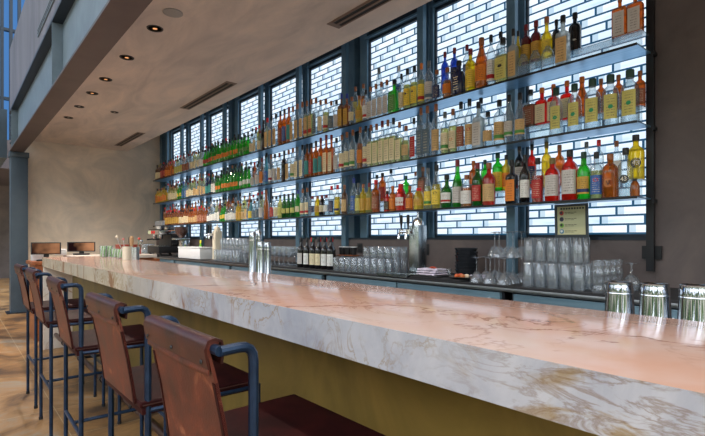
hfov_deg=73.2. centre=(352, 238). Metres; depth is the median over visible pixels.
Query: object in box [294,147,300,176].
liquor bottle
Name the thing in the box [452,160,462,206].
liquor bottle
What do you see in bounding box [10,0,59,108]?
wall
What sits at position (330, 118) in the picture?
liquor bottle
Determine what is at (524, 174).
liquor bottle
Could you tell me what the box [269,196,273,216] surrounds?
liquor bottle
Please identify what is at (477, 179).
liquor bottle
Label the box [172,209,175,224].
liquor bottle
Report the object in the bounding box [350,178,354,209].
liquor bottle
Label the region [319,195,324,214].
liquor bottle
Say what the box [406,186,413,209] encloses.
liquor bottle
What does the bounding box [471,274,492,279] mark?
folded towel
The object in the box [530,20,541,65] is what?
liquor bottle
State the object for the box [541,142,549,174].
liquor bottle
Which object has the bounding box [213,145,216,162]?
liquor bottle
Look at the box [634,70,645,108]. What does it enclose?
liquor bottle
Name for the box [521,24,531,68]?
liquor bottle
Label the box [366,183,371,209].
liquor bottle
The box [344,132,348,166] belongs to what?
liquor bottle
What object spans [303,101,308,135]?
liquor bottle
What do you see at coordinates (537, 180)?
liquor bottle
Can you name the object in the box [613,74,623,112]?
liquor bottle
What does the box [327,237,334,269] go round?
wine bottle
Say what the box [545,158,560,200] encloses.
liquor bottle
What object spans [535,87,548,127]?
liquor bottle
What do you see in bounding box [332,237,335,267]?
wine bottle
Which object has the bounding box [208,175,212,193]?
liquor bottle
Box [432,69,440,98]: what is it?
liquor bottle
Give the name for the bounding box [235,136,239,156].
liquor bottle
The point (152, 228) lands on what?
cup
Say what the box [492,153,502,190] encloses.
liquor bottle
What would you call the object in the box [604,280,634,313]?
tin
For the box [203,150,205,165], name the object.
liquor bottle
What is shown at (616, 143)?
liquor bottle
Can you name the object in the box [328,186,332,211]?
liquor bottle
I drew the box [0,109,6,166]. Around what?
beam
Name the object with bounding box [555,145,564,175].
liquor bottle
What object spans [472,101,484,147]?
liquor bottle
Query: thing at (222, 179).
liquor bottle
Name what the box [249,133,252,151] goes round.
liquor bottle
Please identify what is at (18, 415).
floor
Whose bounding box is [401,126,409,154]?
liquor bottle
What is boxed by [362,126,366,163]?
liquor bottle
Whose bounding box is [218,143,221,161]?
liquor bottle
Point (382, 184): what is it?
liquor bottle
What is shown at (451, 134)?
liquor bottle
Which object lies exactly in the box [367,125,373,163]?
liquor bottle
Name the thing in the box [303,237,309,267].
wine bottle
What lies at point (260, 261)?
cocktail shaker
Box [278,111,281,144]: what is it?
liquor bottle
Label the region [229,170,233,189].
liquor bottle
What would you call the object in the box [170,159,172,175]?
liquor bottle
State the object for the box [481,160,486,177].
liquor bottle
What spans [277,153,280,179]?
liquor bottle
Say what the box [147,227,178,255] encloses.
espresso machine
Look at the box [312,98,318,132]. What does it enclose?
liquor bottle
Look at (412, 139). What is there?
liquor bottle
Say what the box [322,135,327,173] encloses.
liquor bottle
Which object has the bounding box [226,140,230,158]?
liquor bottle
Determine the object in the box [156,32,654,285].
wall
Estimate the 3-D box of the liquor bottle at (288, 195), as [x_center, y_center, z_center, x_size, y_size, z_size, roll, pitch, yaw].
[-0.764,-0.389,5.679,0.069,0.287,0.066,0,0,-33]
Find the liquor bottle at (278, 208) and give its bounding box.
[277,195,281,217]
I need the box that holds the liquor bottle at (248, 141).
[245,134,250,153]
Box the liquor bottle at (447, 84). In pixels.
[442,67,451,97]
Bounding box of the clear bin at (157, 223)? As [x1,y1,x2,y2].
[155,221,164,225]
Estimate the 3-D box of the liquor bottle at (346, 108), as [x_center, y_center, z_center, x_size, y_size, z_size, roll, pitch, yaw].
[-0.056,-1.303,4.842,0.062,0.340,0.068,0,0,-40]
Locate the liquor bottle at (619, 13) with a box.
[612,0,627,41]
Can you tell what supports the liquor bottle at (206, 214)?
on the shelf at (625, 198)
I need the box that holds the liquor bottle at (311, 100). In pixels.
[308,99,313,133]
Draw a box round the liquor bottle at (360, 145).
[357,127,363,167]
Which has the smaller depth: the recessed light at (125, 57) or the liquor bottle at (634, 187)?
the liquor bottle at (634, 187)
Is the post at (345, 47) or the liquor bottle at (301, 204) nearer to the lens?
the post at (345, 47)
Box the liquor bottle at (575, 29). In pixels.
[568,12,581,54]
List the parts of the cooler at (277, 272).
door, door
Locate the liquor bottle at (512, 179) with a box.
[505,160,518,203]
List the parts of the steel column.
plate, cap plate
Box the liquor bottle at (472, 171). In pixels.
[469,161,474,186]
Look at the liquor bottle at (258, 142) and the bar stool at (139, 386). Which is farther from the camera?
the liquor bottle at (258, 142)
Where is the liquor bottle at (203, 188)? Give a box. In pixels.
[202,178,205,193]
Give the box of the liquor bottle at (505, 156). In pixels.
[502,155,509,186]
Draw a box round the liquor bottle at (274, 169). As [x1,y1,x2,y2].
[272,154,277,179]
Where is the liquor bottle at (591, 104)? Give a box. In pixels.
[584,78,600,122]
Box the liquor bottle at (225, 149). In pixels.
[224,141,227,159]
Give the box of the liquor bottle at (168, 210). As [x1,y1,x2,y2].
[167,210,169,224]
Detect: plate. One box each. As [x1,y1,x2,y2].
[163,8,182,17]
[449,275,477,278]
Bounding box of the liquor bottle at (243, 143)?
[242,135,245,154]
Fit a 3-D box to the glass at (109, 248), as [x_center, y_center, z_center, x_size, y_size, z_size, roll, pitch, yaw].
[-2.815,0.151,5.500,0.076,0.135,0.075,0,0,-40]
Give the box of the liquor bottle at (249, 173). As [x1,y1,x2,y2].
[246,166,251,186]
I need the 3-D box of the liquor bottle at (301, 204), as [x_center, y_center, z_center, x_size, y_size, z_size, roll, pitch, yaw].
[-0.571,-0.407,5.450,0.069,0.323,0.068,0,0,-40]
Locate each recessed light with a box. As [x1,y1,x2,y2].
[86,91,97,94]
[99,77,111,81]
[119,55,133,60]
[146,25,163,31]
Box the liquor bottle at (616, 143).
[613,141,620,176]
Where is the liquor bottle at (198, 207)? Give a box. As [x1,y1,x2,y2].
[197,207,199,222]
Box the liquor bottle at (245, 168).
[242,167,246,187]
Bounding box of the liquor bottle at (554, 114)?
[549,87,562,134]
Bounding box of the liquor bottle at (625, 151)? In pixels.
[619,148,632,196]
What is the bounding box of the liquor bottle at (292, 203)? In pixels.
[290,193,294,216]
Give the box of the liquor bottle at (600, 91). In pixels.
[596,78,605,115]
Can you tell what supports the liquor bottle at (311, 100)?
on the shelf at (633, 50)
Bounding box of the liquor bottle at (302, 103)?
[299,102,303,136]
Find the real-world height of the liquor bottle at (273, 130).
0.413 m
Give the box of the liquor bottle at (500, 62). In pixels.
[494,37,507,80]
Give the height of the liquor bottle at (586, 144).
0.278 m
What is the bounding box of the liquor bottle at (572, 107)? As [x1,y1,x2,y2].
[567,83,581,125]
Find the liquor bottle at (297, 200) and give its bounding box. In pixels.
[295,190,300,216]
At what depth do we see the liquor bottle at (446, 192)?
3.83 m
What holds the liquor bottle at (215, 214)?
on the shelf at (625, 198)
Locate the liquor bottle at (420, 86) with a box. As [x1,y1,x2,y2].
[418,63,423,101]
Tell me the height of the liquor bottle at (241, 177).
0.262 m
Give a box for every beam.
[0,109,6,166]
[9,0,152,151]
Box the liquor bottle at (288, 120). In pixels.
[286,107,291,141]
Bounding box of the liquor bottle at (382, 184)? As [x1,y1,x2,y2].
[379,173,385,200]
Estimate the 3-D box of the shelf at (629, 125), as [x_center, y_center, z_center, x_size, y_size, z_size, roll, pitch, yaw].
[-1.054,-0.734,6.112,0.220,0.124,8.624,0,0,-40]
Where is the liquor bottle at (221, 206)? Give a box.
[220,206,222,221]
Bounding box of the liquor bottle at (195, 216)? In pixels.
[194,207,197,222]
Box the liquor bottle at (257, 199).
[255,198,258,217]
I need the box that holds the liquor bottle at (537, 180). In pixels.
[531,158,542,201]
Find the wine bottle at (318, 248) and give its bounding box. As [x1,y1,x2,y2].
[315,237,321,268]
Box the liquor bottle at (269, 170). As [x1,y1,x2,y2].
[268,155,273,180]
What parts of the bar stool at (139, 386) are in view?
leg, backrest, rail, leg, seat, seat rail, leg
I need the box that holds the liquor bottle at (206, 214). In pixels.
[204,206,208,222]
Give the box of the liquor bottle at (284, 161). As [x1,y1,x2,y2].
[281,151,286,180]
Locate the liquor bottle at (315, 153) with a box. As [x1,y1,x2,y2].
[313,141,317,175]
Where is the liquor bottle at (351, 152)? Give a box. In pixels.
[349,130,356,169]
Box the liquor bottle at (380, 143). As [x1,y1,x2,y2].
[378,121,385,161]
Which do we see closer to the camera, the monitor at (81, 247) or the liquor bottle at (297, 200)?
the liquor bottle at (297, 200)
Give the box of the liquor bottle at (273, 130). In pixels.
[272,114,276,144]
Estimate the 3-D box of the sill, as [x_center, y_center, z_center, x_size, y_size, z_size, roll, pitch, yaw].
[-1.100,0.001,6.488,0.105,0.018,9.270,0,0,-40]
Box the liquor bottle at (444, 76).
[441,51,448,91]
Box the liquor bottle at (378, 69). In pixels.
[375,68,382,95]
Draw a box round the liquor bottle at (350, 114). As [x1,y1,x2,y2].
[348,97,355,121]
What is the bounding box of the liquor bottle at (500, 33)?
[496,31,505,54]
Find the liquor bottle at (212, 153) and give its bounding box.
[211,145,213,163]
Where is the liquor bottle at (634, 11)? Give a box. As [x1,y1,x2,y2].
[626,0,643,37]
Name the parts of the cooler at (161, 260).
door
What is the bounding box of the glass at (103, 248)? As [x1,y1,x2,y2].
[99,246,106,257]
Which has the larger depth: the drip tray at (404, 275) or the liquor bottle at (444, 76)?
the liquor bottle at (444, 76)
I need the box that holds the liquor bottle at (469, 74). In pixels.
[465,48,474,90]
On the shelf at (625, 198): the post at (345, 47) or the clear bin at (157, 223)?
the clear bin at (157, 223)
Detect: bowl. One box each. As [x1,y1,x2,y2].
[455,248,477,251]
[455,251,477,254]
[455,255,477,258]
[455,258,477,261]
[455,262,477,265]
[455,265,477,269]
[455,269,477,274]
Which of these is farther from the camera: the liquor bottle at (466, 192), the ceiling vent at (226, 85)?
the ceiling vent at (226, 85)
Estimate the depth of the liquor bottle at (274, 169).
5.89 m
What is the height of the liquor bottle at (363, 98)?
0.323 m
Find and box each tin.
[122,246,130,259]
[131,247,138,259]
[249,231,255,271]
[255,230,261,258]
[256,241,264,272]
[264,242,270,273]
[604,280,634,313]
[639,282,671,317]
[677,283,704,321]
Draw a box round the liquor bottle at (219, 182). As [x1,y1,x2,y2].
[218,175,221,191]
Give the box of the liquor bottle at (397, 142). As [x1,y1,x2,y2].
[395,122,401,159]
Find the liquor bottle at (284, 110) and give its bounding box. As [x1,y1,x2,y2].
[282,109,285,143]
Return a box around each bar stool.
[14,264,96,408]
[25,268,120,435]
[46,276,166,435]
[85,292,260,435]
[143,314,385,435]
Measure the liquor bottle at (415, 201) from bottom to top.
0.190 m
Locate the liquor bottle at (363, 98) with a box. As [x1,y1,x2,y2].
[360,84,365,109]
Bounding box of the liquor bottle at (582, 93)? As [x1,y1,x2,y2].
[575,76,587,119]
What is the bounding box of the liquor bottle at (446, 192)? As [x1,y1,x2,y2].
[441,175,451,207]
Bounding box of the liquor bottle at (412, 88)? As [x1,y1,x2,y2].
[410,65,415,103]
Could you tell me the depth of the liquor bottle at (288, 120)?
5.64 m
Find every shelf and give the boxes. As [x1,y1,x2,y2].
[153,120,650,204]
[153,179,650,226]
[154,42,650,181]
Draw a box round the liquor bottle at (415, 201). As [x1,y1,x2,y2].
[413,188,424,209]
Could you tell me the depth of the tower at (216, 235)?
6.51 m
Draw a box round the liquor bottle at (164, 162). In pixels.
[163,162,165,177]
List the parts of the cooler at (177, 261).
door, door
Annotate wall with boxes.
[0,185,8,278]
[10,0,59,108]
[25,135,159,298]
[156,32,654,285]
[655,0,704,287]
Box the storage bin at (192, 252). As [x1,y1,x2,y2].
[178,246,211,258]
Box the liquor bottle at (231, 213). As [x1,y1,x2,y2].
[230,203,235,220]
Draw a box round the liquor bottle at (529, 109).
[523,89,536,129]
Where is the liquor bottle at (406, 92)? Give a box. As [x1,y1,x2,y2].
[403,68,409,105]
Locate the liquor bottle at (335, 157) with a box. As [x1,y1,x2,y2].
[333,138,337,168]
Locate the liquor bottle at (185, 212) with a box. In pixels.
[183,208,186,223]
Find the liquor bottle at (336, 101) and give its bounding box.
[333,100,337,126]
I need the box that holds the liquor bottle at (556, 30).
[552,19,559,59]
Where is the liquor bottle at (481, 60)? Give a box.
[475,37,487,87]
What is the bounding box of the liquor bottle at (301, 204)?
[300,189,303,213]
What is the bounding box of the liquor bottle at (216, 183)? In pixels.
[215,176,218,192]
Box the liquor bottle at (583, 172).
[577,152,590,198]
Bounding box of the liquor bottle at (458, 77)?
[452,60,466,94]
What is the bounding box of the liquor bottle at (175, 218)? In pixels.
[174,209,177,223]
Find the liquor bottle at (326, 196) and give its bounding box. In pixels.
[323,195,327,210]
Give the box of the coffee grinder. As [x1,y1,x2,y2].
[172,227,189,256]
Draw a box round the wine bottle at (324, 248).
[321,237,327,268]
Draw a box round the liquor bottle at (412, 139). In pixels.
[410,118,415,156]
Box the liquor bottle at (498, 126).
[494,99,503,140]
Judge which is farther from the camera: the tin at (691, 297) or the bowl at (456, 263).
the bowl at (456, 263)
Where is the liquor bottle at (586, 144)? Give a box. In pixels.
[584,142,591,174]
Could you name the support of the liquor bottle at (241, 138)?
on the shelf at (633, 50)
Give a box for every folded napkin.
[416,272,446,275]
[417,267,446,270]
[417,270,446,272]
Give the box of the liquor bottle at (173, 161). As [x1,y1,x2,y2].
[172,161,175,174]
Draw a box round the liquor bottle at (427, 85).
[424,60,433,99]
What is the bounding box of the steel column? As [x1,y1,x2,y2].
[5,151,29,313]
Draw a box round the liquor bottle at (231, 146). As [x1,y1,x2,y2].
[230,138,232,158]
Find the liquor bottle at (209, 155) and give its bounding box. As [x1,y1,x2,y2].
[208,147,211,164]
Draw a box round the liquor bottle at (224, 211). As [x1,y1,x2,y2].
[222,204,226,221]
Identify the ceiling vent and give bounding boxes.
[114,132,144,145]
[180,81,236,109]
[327,0,390,28]
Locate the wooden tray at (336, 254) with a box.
[336,254,359,255]
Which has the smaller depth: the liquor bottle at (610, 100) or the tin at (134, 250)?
the liquor bottle at (610, 100)
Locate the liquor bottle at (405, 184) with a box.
[403,176,409,193]
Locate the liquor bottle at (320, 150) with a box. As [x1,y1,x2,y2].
[318,138,322,174]
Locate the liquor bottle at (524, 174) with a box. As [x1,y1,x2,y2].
[520,155,529,202]
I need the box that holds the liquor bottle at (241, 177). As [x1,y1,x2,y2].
[239,170,242,188]
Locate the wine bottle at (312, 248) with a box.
[309,237,315,267]
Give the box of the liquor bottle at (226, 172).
[224,171,227,190]
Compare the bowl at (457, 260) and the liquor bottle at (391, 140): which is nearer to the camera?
the bowl at (457, 260)
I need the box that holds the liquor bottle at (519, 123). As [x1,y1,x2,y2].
[514,92,525,140]
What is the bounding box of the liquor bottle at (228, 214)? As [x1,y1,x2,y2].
[227,204,232,220]
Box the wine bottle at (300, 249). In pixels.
[297,237,303,266]
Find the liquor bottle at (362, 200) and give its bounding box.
[360,184,366,209]
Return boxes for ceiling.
[0,140,10,185]
[34,0,431,150]
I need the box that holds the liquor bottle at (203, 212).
[202,208,204,222]
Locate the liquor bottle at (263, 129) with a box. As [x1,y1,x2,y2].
[261,120,265,149]
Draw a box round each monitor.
[31,242,60,260]
[67,242,94,254]
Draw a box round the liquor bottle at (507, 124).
[504,94,511,136]
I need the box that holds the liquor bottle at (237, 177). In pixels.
[235,170,239,188]
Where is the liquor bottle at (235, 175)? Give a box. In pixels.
[233,170,236,189]
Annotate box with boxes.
[31,254,43,260]
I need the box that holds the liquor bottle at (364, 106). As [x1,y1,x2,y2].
[362,90,366,118]
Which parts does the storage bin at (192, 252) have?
lid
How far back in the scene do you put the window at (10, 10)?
11.72 m
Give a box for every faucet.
[208,225,212,238]
[397,215,405,238]
[404,215,411,238]
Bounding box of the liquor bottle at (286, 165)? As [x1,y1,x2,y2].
[285,150,289,178]
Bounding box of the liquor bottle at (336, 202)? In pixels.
[334,185,340,213]
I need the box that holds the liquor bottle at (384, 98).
[382,80,387,113]
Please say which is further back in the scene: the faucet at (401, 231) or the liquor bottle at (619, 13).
the faucet at (401, 231)
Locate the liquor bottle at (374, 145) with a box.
[372,124,378,162]
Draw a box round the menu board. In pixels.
[554,203,588,236]
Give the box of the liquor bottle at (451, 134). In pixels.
[448,109,456,148]
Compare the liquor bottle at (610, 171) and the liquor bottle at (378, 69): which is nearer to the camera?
the liquor bottle at (610, 171)
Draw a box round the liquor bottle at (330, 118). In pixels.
[328,101,332,127]
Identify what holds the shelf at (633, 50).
attached to the post at (511, 5)
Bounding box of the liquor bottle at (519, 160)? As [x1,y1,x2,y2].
[515,146,522,188]
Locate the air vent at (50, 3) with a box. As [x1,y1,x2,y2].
[37,0,54,36]
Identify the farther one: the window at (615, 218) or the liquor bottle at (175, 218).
the liquor bottle at (175, 218)
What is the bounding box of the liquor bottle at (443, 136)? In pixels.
[440,112,449,151]
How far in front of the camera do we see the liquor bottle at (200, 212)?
7.62 m
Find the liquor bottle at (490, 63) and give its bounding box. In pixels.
[487,34,494,80]
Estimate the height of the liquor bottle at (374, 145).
0.402 m
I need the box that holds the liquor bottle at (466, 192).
[461,175,471,206]
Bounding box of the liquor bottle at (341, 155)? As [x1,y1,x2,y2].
[339,135,343,167]
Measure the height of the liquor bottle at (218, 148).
0.323 m
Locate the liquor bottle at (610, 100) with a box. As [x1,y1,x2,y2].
[603,74,618,118]
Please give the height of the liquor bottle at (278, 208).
0.288 m
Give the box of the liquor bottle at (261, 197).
[259,196,262,216]
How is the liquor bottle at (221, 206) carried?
on the shelf at (625, 198)
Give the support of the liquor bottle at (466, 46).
on the shelf at (633, 50)
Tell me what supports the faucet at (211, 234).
on the tower at (216, 235)
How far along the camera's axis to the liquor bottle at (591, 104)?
2.96 m
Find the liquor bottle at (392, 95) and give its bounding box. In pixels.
[388,79,400,112]
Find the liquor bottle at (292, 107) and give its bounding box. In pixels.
[290,107,293,139]
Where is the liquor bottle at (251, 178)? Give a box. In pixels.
[250,168,253,186]
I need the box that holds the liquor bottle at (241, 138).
[239,137,242,155]
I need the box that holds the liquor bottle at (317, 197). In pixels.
[314,196,318,211]
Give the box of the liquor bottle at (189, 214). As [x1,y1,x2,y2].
[188,210,190,223]
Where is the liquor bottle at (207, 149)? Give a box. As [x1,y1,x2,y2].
[206,149,208,164]
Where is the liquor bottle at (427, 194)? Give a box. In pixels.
[424,168,430,204]
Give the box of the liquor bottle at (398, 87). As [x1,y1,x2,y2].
[396,66,400,90]
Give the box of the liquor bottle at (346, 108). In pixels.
[343,94,350,125]
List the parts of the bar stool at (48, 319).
backrest, leg, leg, seat rail, seat, leg, leg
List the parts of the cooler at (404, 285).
door, door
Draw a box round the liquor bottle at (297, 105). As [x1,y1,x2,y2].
[294,104,300,137]
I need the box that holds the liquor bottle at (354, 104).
[352,87,357,118]
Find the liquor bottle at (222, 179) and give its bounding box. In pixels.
[221,172,224,191]
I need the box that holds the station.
[26,253,156,341]
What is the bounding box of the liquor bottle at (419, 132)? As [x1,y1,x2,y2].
[416,108,425,157]
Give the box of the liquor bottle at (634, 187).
[630,178,639,195]
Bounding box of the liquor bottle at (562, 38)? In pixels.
[555,15,570,64]
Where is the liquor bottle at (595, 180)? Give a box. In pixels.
[590,152,601,198]
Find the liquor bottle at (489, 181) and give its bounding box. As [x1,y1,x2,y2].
[482,163,495,204]
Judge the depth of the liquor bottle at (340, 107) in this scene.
4.88 m
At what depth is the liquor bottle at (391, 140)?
4.32 m
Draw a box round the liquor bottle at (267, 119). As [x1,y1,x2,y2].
[264,118,268,146]
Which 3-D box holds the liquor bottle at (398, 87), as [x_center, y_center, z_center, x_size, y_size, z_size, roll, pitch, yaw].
[0.434,-1.429,4.439,0.069,0.367,0.068,0,0,-42]
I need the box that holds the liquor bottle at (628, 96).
[620,69,639,122]
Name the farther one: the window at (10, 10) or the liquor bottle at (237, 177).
the window at (10, 10)
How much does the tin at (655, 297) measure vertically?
0.215 m
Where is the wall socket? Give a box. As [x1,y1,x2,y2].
[357,243,361,252]
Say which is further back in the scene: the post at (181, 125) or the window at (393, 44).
the post at (181, 125)
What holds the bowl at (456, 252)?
on the bowl at (456, 256)
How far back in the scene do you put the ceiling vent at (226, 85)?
5.84 m
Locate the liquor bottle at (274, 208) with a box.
[273,196,276,215]
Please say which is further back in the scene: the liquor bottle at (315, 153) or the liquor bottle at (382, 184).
the liquor bottle at (315, 153)
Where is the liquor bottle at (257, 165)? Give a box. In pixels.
[255,164,258,183]
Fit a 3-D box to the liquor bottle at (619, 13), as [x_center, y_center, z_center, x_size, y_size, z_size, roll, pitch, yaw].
[1.673,-1.381,2.973,0.052,0.272,0.084,0,0,-40]
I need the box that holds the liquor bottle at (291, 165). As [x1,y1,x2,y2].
[290,148,293,176]
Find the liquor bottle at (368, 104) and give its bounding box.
[366,87,374,117]
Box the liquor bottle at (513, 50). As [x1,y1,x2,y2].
[508,28,518,78]
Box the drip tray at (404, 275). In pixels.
[377,272,413,277]
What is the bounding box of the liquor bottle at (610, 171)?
[602,154,618,197]
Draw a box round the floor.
[0,278,163,435]
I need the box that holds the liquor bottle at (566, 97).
[560,80,573,122]
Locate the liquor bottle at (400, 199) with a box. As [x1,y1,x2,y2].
[395,184,405,210]
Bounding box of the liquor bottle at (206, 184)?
[205,178,207,193]
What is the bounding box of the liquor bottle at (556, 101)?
[547,84,559,124]
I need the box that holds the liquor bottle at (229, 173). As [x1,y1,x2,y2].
[227,172,230,190]
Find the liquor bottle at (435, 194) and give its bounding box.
[431,165,441,207]
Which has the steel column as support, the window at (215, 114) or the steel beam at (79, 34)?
the steel beam at (79, 34)
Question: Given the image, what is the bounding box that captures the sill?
[190,237,645,239]
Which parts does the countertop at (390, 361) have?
panel, foot rail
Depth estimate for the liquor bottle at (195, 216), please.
7.77 m
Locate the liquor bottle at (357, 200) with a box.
[355,183,361,210]
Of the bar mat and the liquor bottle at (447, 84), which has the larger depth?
the liquor bottle at (447, 84)
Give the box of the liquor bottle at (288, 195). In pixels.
[286,194,289,217]
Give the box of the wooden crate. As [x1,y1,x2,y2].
[115,244,141,253]
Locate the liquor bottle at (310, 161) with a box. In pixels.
[308,143,312,175]
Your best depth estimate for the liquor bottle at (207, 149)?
7.43 m
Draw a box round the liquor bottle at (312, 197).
[310,196,315,215]
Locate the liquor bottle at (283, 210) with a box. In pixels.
[281,194,285,217]
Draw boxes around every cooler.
[157,258,176,262]
[175,260,231,269]
[232,266,326,279]
[326,275,511,300]
[512,293,677,318]
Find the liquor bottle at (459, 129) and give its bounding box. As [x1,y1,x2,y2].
[456,101,465,146]
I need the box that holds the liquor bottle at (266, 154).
[264,153,268,181]
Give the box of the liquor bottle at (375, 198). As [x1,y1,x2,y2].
[371,180,379,211]
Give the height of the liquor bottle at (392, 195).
0.235 m
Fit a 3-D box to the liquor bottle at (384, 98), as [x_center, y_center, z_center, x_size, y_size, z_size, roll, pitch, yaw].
[0.319,-1.300,4.397,0.062,0.334,0.068,0,0,-40]
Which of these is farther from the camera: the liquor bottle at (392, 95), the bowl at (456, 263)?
the liquor bottle at (392, 95)
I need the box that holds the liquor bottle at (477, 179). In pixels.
[472,163,482,205]
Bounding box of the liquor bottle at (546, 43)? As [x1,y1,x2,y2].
[541,16,551,62]
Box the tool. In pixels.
[129,236,133,246]
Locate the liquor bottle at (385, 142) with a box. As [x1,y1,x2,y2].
[383,120,391,160]
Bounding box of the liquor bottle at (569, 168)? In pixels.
[561,150,577,199]
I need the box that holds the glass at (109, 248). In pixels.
[106,246,111,257]
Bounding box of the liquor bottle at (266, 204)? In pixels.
[264,190,268,218]
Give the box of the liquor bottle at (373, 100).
[372,84,376,116]
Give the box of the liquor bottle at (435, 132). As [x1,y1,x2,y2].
[431,104,440,153]
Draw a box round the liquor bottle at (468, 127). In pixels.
[465,98,471,144]
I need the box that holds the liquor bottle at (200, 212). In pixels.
[199,205,202,222]
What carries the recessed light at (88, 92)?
in the ceiling at (249, 44)
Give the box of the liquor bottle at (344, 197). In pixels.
[341,185,347,213]
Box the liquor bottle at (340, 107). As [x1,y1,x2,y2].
[337,94,343,127]
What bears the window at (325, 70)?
attached to the wall at (442, 253)
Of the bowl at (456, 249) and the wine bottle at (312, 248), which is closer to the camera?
the bowl at (456, 249)
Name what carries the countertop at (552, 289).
on the cooler at (539, 299)
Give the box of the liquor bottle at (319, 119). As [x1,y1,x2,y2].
[317,100,321,133]
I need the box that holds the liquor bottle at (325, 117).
[323,99,328,128]
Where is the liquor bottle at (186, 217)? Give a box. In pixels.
[185,208,188,223]
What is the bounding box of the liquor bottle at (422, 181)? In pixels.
[418,167,427,197]
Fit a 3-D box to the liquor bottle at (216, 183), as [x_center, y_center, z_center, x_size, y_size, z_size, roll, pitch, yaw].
[-2.026,-0.816,7.173,0.072,0.264,0.079,0,0,-40]
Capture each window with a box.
[0,0,24,139]
[170,120,189,237]
[187,113,205,237]
[206,102,228,237]
[236,80,270,237]
[267,68,302,237]
[302,46,340,237]
[364,0,434,237]
[430,0,526,237]
[526,0,645,236]
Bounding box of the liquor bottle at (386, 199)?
[384,191,388,210]
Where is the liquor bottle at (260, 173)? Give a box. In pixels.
[259,158,264,182]
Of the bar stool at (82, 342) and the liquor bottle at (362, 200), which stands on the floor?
the bar stool at (82, 342)
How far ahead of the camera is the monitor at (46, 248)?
6.11 m
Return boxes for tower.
[206,224,224,259]
[397,213,426,273]
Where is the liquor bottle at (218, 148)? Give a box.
[216,142,219,162]
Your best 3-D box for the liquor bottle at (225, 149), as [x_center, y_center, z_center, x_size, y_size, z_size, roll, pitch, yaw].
[-1.842,-1.281,6.955,0.076,0.295,0.079,0,0,43]
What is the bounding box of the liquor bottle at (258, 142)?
[257,130,260,148]
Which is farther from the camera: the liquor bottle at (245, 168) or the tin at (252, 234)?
the liquor bottle at (245, 168)
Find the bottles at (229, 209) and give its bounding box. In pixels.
[163,123,267,219]
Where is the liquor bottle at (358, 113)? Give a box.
[355,96,363,120]
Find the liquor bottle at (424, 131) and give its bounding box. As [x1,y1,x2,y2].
[422,106,428,153]
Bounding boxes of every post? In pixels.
[166,131,168,210]
[180,123,183,226]
[200,114,203,246]
[222,102,226,256]
[258,84,263,240]
[296,65,301,261]
[341,42,348,265]
[417,4,425,224]
[506,0,517,276]
[642,0,661,270]
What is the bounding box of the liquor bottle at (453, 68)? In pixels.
[450,47,457,80]
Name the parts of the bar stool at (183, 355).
leg, backrest, rail, leg, seat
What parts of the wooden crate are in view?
lid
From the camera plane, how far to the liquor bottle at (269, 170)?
5.96 m
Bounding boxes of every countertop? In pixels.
[42,256,704,435]
[154,254,678,308]
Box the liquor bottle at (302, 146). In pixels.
[299,145,303,175]
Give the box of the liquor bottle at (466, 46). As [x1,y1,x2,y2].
[463,44,468,71]
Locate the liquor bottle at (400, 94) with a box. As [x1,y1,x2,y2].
[398,74,402,107]
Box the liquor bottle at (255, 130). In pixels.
[253,130,256,150]
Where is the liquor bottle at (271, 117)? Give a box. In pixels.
[268,116,274,145]
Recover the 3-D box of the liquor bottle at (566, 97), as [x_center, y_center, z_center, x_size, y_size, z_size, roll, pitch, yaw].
[1.458,-0.933,3.228,0.068,0.274,0.074,0,0,-40]
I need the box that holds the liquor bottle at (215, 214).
[214,203,219,221]
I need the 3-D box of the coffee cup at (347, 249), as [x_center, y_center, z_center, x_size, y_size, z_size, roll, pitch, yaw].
[-0.045,0.119,4.655,0.073,0.078,0.073,0,0,-40]
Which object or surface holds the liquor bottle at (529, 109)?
on the shelf at (629, 125)
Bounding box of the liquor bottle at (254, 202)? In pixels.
[252,201,255,217]
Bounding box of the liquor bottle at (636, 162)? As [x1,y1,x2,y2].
[627,134,644,178]
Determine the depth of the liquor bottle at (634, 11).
2.88 m
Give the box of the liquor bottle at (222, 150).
[221,141,224,160]
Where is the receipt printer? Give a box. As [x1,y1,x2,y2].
[55,249,66,254]
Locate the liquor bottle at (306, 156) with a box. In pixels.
[304,144,308,176]
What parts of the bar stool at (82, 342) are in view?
leg, backrest, leg, seat, seat rail, leg, leg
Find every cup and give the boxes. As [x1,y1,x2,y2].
[148,227,174,229]
[339,246,344,253]
[344,247,350,254]
[350,247,356,254]
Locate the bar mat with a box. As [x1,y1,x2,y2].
[410,276,478,281]
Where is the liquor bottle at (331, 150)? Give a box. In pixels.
[328,135,334,172]
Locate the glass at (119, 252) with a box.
[116,249,121,257]
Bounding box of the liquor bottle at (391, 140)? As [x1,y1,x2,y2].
[389,118,395,159]
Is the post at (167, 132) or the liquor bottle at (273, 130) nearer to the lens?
the liquor bottle at (273, 130)
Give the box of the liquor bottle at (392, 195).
[389,186,395,210]
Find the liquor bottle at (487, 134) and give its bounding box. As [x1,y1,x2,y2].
[483,111,491,140]
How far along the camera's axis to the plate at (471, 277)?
3.27 m
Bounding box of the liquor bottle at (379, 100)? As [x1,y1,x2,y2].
[377,82,385,114]
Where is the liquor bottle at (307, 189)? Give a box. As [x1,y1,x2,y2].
[304,188,308,213]
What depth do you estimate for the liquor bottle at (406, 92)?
4.17 m
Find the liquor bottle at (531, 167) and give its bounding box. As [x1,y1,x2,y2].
[527,144,535,187]
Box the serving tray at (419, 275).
[414,274,450,277]
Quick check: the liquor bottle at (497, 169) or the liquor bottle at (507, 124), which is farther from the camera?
the liquor bottle at (497, 169)
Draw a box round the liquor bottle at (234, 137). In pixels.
[233,137,235,157]
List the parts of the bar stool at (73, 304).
backrest, leg, leg, seat, leg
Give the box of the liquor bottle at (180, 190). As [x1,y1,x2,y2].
[179,183,183,198]
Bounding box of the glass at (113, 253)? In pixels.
[111,249,116,257]
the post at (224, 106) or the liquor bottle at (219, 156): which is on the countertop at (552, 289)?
the post at (224, 106)

